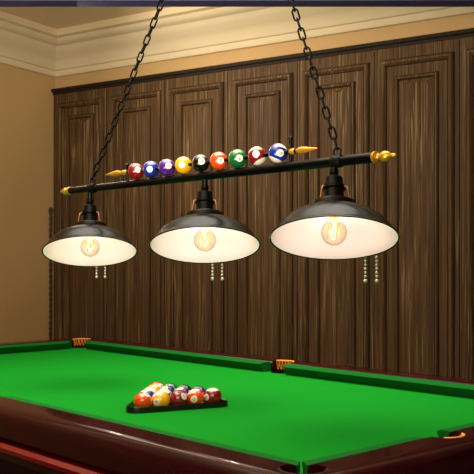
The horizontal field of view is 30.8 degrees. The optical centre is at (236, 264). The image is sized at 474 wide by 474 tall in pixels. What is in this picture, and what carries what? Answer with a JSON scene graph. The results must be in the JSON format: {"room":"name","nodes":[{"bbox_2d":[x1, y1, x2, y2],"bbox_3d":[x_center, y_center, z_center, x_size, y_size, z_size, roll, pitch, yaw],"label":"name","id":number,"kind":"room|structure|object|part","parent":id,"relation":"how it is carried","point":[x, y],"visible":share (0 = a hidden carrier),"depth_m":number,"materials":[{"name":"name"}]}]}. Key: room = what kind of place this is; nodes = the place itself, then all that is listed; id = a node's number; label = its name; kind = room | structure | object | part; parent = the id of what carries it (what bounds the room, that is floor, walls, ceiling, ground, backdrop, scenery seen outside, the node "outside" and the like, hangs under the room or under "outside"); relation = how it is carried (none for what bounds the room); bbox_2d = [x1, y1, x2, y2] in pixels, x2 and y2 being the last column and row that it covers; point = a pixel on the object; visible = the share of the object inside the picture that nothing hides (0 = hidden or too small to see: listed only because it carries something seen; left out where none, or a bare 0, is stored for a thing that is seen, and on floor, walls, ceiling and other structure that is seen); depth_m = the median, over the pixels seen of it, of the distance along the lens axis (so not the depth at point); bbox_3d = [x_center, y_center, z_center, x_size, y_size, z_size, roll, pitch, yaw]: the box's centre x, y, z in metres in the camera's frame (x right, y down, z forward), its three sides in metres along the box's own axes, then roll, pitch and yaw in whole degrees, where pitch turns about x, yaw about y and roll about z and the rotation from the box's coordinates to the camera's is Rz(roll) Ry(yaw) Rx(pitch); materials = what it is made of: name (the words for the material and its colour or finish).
{"room":"games hall","nodes":[
{"label":"games hall","id":0,"kind":"room"},
{"bbox_2d":[0,64,54,342],"bbox_3d":[-3.455,-0.190,2.999,0.152,2.860,8.150,0,0,32],"label":"wall","id":1,"kind":"structure","parent":0,"point":[26,97],"depth_m":6.04,"materials":[{"name":"beige paint"}]},
{"bbox_2d":[0,11,56,77],"bbox_3d":[-3.311,-1.495,2.822,0.280,0.250,8.000,0,0,32],"label":"trim","id":2,"kind":"structure","parent":1,"relation":"attached to","point":[25,44],"depth_m":5.85,"materials":[{"name":"beige paint"}]},
{"bbox_2d":[49,207,52,338],"bbox_3d":[-1.347,0.280,6.216,0.040,1.400,0.040,0,0,0],"label":"cord","id":3,"kind":"object","parent":1,"relation":"hanging from","point":[50,208],"visible":0.59,"depth_m":6.21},
{"bbox_2d":[0,7,169,28],"bbox_3d":[-0.451,-1.670,1.058,7.300,0.100,8.300,0,0,32],"label":"ceiling","id":4,"kind":"structure","parent":0,"point":[53,17],"depth_m":5.54,"materials":[{"name":"beige paint"}]},
{"bbox_2d":[41,0,399,282],"bbox_3d":[-0.167,-0.783,2.784,1.585,1.673,0.410,0,0,43],"label":"pendant light","id":5,"kind":"object","parent":4,"relation":"hanging from","point":[333,226],"visible":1,"depth_m":2.66,"materials":[{"name":"black metal"}]},
{"bbox_3d":[-0.546,-0.099,3.195,0.350,0.110,0.350,14,-24,-42],"label":"lamp shade","id":6,"kind":"part","parent":5,"relation":"part of","materials":[{"name":"black metal"}]},
{"bbox_3d":[-0.393,-0.331,3.075,0.013,0.066,0.014,0,0,-44],"label":"rod post","id":7,"kind":"part","parent":5,"relation":"part of","materials":[{"name":"black metal"}]},
{"bbox_3d":[-0.275,-0.862,2.956,0.020,1.088,0.774,0,0,-44],"label":"chain","id":8,"kind":"part","parent":5,"relation":"part of","materials":[{"name":"black metal"}]},
{"bbox_3d":[-0.102,-0.111,2.735,0.353,0.110,0.353,16,-25,-42],"label":"lamp shade","id":9,"kind":"part","parent":5,"relation":"part of","materials":[{"name":"black metal"}]},
{"bbox_3d":[-0.121,-0.332,2.799,0.013,0.014,0.860,0,0,-44],"label":"ball rod","id":10,"kind":"part","parent":5,"relation":"part of","materials":[{"name":"multicoloured plastic"}]},
{"bbox_3d":[-0.083,-0.030,2.917,0.013,0.166,0.012,0,0,-44],"label":"pull chain","id":11,"kind":"part","parent":5,"relation":"part of","materials":[{"name":"silver metal"}]},
{"bbox_3d":[-0.050,-0.030,2.918,0.013,0.166,0.012,0,0,-44],"label":"pull chain","id":12,"kind":"part","parent":5,"relation":"part of","materials":[{"name":"silver metal"}]},
{"bbox_3d":[0.156,-0.338,2.517,0.013,0.080,0.014,0,0,-44],"label":"rod post","id":13,"kind":"part","parent":5,"relation":"part of","materials":[{"name":"black metal"}]},
{"bbox_3d":[0.135,-0.862,2.538,0.020,1.088,0.424,0,0,-44],"label":"chain","id":14,"kind":"part","parent":5,"relation":"part of","materials":[{"name":"black metal"}]},
{"bbox_3d":[0.266,-0.120,2.354,0.353,0.110,0.353,19,-24,-42],"label":"lamp shade","id":15,"kind":"part","parent":5,"relation":"part of","materials":[{"name":"black metal"}]},
{"bbox_3d":[0.377,-0.030,2.524,0.013,0.166,0.012,0,0,-44],"label":"pull chain","id":16,"kind":"part","parent":5,"relation":"part of","materials":[{"name":"silver metal"}]},
{"bbox_3d":[0.410,-0.030,2.520,0.013,0.166,0.012,0,0,-44],"label":"pull chain","id":17,"kind":"part","parent":5,"relation":"part of","materials":[{"name":"silver metal"}]},
{"bbox_2d":[55,14,473,88],"bbox_3d":[1.688,-0.190,4.526,7.000,2.860,0.150,0,0,32],"label":"wall","id":18,"kind":"structure","parent":0,"point":[463,21],"depth_m":5.31,"materials":[{"name":"beige paint"}]},
{"bbox_2d":[0,0,473,6],"bbox_3d":[-0.355,-1.296,4.240,4.610,0.017,0.100,0,0,0],"label":"trim","id":19,"kind":"structure","parent":18,"relation":"attached to","point":[3,3],"depth_m":4.24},
{"bbox_2d":[51,28,473,94],"bbox_3d":[1.637,-1.260,4.443,7.000,0.040,0.047,0,0,32],"label":"trim","id":20,"kind":"structure","parent":18,"relation":"attached to","point":[463,33],"depth_m":5.28,"materials":[{"name":"brown wood"}]},
{"bbox_2d":[56,7,473,77],"bbox_3d":[1.575,-1.495,4.343,7.000,0.250,0.280,0,0,32],"label":"trim","id":21,"kind":"structure","parent":18,"relation":"attached to","point":[179,32],"depth_m":5.43,"materials":[{"name":"beige paint"}]},
{"bbox_3d":[-0.451,1.290,1.058,7.300,0.100,8.300,0,0,32],"label":"floor","id":22,"kind":"structure","parent":0,"visible":0},
{"bbox_2d":[0,337,473,473],"bbox_3d":[-0.350,0.817,3.153,1.554,0.846,3.054,0,0,-43],"label":"table","id":23,"kind":"object","parent":22,"relation":"on","point":[63,402],"visible":1,"depth_m":2.42,"materials":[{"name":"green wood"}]},
{"bbox_2d":[0,341,71,353],"bbox_3d":[-1.279,0.419,4.148,1.146,0.039,0.048,0,0,-43],"label":"cushion","id":24,"kind":"object","parent":23,"relation":"on","point":[41,346],"depth_m":4.37,"materials":[{"name":"green fabric"}]},
{"bbox_3d":[-1.339,0.440,4.212,1.526,0.090,0.128,0,0,-43],"label":"rail","id":25,"kind":"part","parent":23,"relation":"part of","materials":[{"name":"green fabric"}]},
{"bbox_3d":[-0.874,0.496,2.664,0.122,0.036,3.054,0,0,-43],"label":"rail moulding","id":26,"kind":"part","parent":23,"relation":"part of","materials":[{"name":"red wood"}]},
{"bbox_2d":[133,392,151,407],"bbox_3d":[-0.284,0.411,2.592,0.057,0.057,0.057,0,0,30],"label":"ball","id":27,"kind":"object","parent":23,"relation":"on","point":[142,399],"visible":0.88,"depth_m":2.57,"materials":[{"name":"orange plastic"}]},
{"bbox_2d":[141,389,153,405],"bbox_3d":[-0.279,0.411,2.649,0.057,0.057,0.057,0,0,-14],"label":"ball","id":28,"kind":"object","parent":23,"relation":"on","point":[148,391],"visible":0.25,"depth_m":2.64,"materials":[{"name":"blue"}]},
{"bbox_3d":[-0.862,0.440,2.676,0.128,0.090,3.026,0,0,-43],"label":"rail","id":29,"kind":"part","parent":23,"relation":"part of","materials":[{"name":"brown wood"}]},
{"bbox_2d":[1,396,299,473],"bbox_3d":[-0.281,0.419,2.183,0.048,0.039,1.230,0,0,-43],"label":"cushion","id":30,"kind":"object","parent":23,"relation":"on","point":[294,465],"depth_m":2.03,"materials":[{"name":"green fabric"}]},
{"bbox_2d":[145,387,157,392],"bbox_3d":[-0.274,0.411,2.706,0.057,0.057,0.057,0,0,-17],"label":"ball","id":31,"kind":"object","parent":23,"relation":"on","point":[153,389],"visible":0.27,"depth_m":2.69,"materials":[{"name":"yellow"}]},
{"bbox_2d":[148,384,160,389],"bbox_3d":[-0.268,0.411,2.763,0.057,0.057,0.056,0,0,28],"label":"ball","id":32,"kind":"object","parent":23,"relation":"on","point":[156,386],"visible":0.28,"depth_m":2.75,"materials":[{"name":"yellow"}]},
{"bbox_2d":[150,382,163,387],"bbox_3d":[-0.263,0.411,2.820,0.057,0.057,0.057,0,0,23],"label":"ball","id":33,"kind":"object","parent":23,"relation":"on","point":[161,385],"visible":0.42,"depth_m":2.81,"materials":[{"name":"red"}]},
{"bbox_2d":[152,391,169,406],"bbox_3d":[-0.232,0.411,2.615,0.056,0.057,0.058,0,0,17],"label":"ball","id":34,"kind":"object","parent":23,"relation":"on","point":[160,398],"visible":0.84,"depth_m":2.60,"materials":[{"name":"yellow plastic"}]},
{"bbox_2d":[154,398,159,404],"bbox_3d":[-0.242,0.412,2.590,0.021,0.021,0.002,-23,-7,21],"label":"circle","id":35,"kind":"object","parent":34,"relation":"attached to","point":[158,401],"depth_m":2.59,"materials":[{"name":"white plastic"}]},
{"bbox_2d":[158,388,171,404],"bbox_3d":[-0.227,0.411,2.673,0.057,0.057,0.057,0,0,-9],"label":"ball","id":36,"kind":"object","parent":23,"relation":"on","point":[166,390],"visible":0.23,"depth_m":2.66,"materials":[{"name":"white plastic"}]},
{"bbox_2d":[161,386,174,391],"bbox_3d":[-0.221,0.411,2.730,0.056,0.057,0.057,0,0,20],"label":"ball","id":37,"kind":"object","parent":23,"relation":"on","point":[170,388],"visible":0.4,"depth_m":2.72,"materials":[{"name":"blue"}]},
{"bbox_2d":[164,383,177,388],"bbox_3d":[-0.216,0.411,2.787,0.057,0.057,0.057,0,0,24],"label":"ball","id":38,"kind":"object","parent":23,"relation":"on","point":[174,386],"visible":0.12,"depth_m":2.78,"materials":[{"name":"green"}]},
{"bbox_2d":[126,399,227,412],"bbox_3d":[-0.181,0.430,2.707,0.304,0.017,0.327,0,0,0],"label":"ball rack","id":39,"kind":"object","parent":23,"relation":"on","point":[224,402],"visible":0.65,"depth_m":2.60,"materials":[{"name":"black plastic"}]},
{"bbox_2d":[85,341,270,370],"bbox_3d":[-0.342,0.419,4.039,0.048,0.039,1.361,0,0,-43],"label":"cushion","id":40,"kind":"object","parent":23,"relation":"on","point":[159,353],"depth_m":3.92,"materials":[{"name":"green fabric"}]},
{"bbox_2d":[170,390,187,404],"bbox_3d":[-0.180,0.411,2.640,0.057,0.057,0.057,0,0,21],"label":"ball","id":41,"kind":"object","parent":23,"relation":"on","point":[177,397],"visible":0.76,"depth_m":2.62,"materials":[{"name":"red plastic"}]},
{"bbox_2d":[174,387,188,402],"bbox_3d":[-0.174,0.411,2.697,0.057,0.057,0.057,0,0,28],"label":"ball","id":42,"kind":"object","parent":23,"relation":"on","point":[185,390],"visible":0.24,"depth_m":2.69,"materials":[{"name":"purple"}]},
{"bbox_2d":[178,385,191,390],"bbox_3d":[-0.169,0.411,2.754,0.056,0.057,0.057,0,0,11],"label":"ball","id":43,"kind":"object","parent":23,"relation":"on","point":[189,388],"visible":0.22,"depth_m":2.74,"materials":[{"name":"black"}]},
{"bbox_2d":[187,389,204,403],"bbox_3d":[-0.128,0.411,2.664,0.057,0.057,0.057,0,0,39],"label":"ball","id":44,"kind":"object","parent":23,"relation":"on","point":[194,396],"visible":0.82,"depth_m":2.64,"materials":[{"name":"orange plastic"}]},
{"bbox_2d":[191,396,196,402],"bbox_3d":[-0.132,0.411,2.636,0.022,0.022,0.002,-20,-3,9],"label":"circle","id":45,"kind":"object","parent":44,"relation":"attached to","point":[193,398],"depth_m":2.64,"materials":[{"name":"white plastic"}]},
{"bbox_2d":[191,386,205,401],"bbox_3d":[-0.122,0.411,2.721,0.057,0.057,0.057,0,0,10],"label":"ball","id":46,"kind":"object","parent":23,"relation":"on","point":[202,389],"visible":0.18,"depth_m":2.71,"materials":[{"name":"purple plastic"}]},
{"bbox_2d":[204,387,221,402],"bbox_3d":[-0.076,0.411,2.688,0.056,0.057,0.057,0,0,17],"label":"ball","id":47,"kind":"object","parent":23,"relation":"on","point":[212,394],"visible":0.8,"depth_m":2.67,"materials":[{"name":"red plastic"}]},
{"bbox_3d":[0.161,0.440,3.630,0.128,0.090,3.026,0,0,-43],"label":"rail","id":48,"kind":"part","parent":23,"relation":"part of","materials":[{"name":"green fabric"}]},
{"bbox_2d":[302,437,423,473],"bbox_3d":[0.271,0.419,1.871,0.405,0.039,0.048,0,0,-43],"label":"cushion","id":49,"kind":"object","parent":23,"relation":"on","point":[308,466],"depth_m":1.83,"materials":[{"name":"green fabric"}]},
{"bbox_2d":[283,364,473,397],"bbox_3d":[0.596,0.419,3.034,0.048,0.039,1.181,0,0,-43],"label":"cushion","id":50,"kind":"object","parent":23,"relation":"on","point":[405,383],"depth_m":3.09,"materials":[{"name":"green fabric"}]},
{"bbox_3d":[0.638,0.440,2.093,1.526,0.090,0.128,0,0,-43],"label":"rail","id":51,"kind":"part","parent":23,"relation":"part of","materials":[{"name":"brown wood"}]},
{"bbox_2d":[437,422,473,437],"bbox_3d":[0.746,0.419,2.314,0.686,0.039,0.048,0,0,-43],"label":"cushion","id":52,"kind":"object","parent":23,"relation":"on","point":[448,432],"depth_m":2.10,"materials":[{"name":"green fabric"}]},
{"bbox_2d":[54,36,473,379],"bbox_3d":[1.637,-0.010,4.444,7.000,2.500,0.044,0,0,32],"label":"panelling","id":53,"kind":"object","parent":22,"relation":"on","point":[415,103],"visible":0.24,"depth_m":5.24,"materials":[{"name":"brown wood"}]}
]}

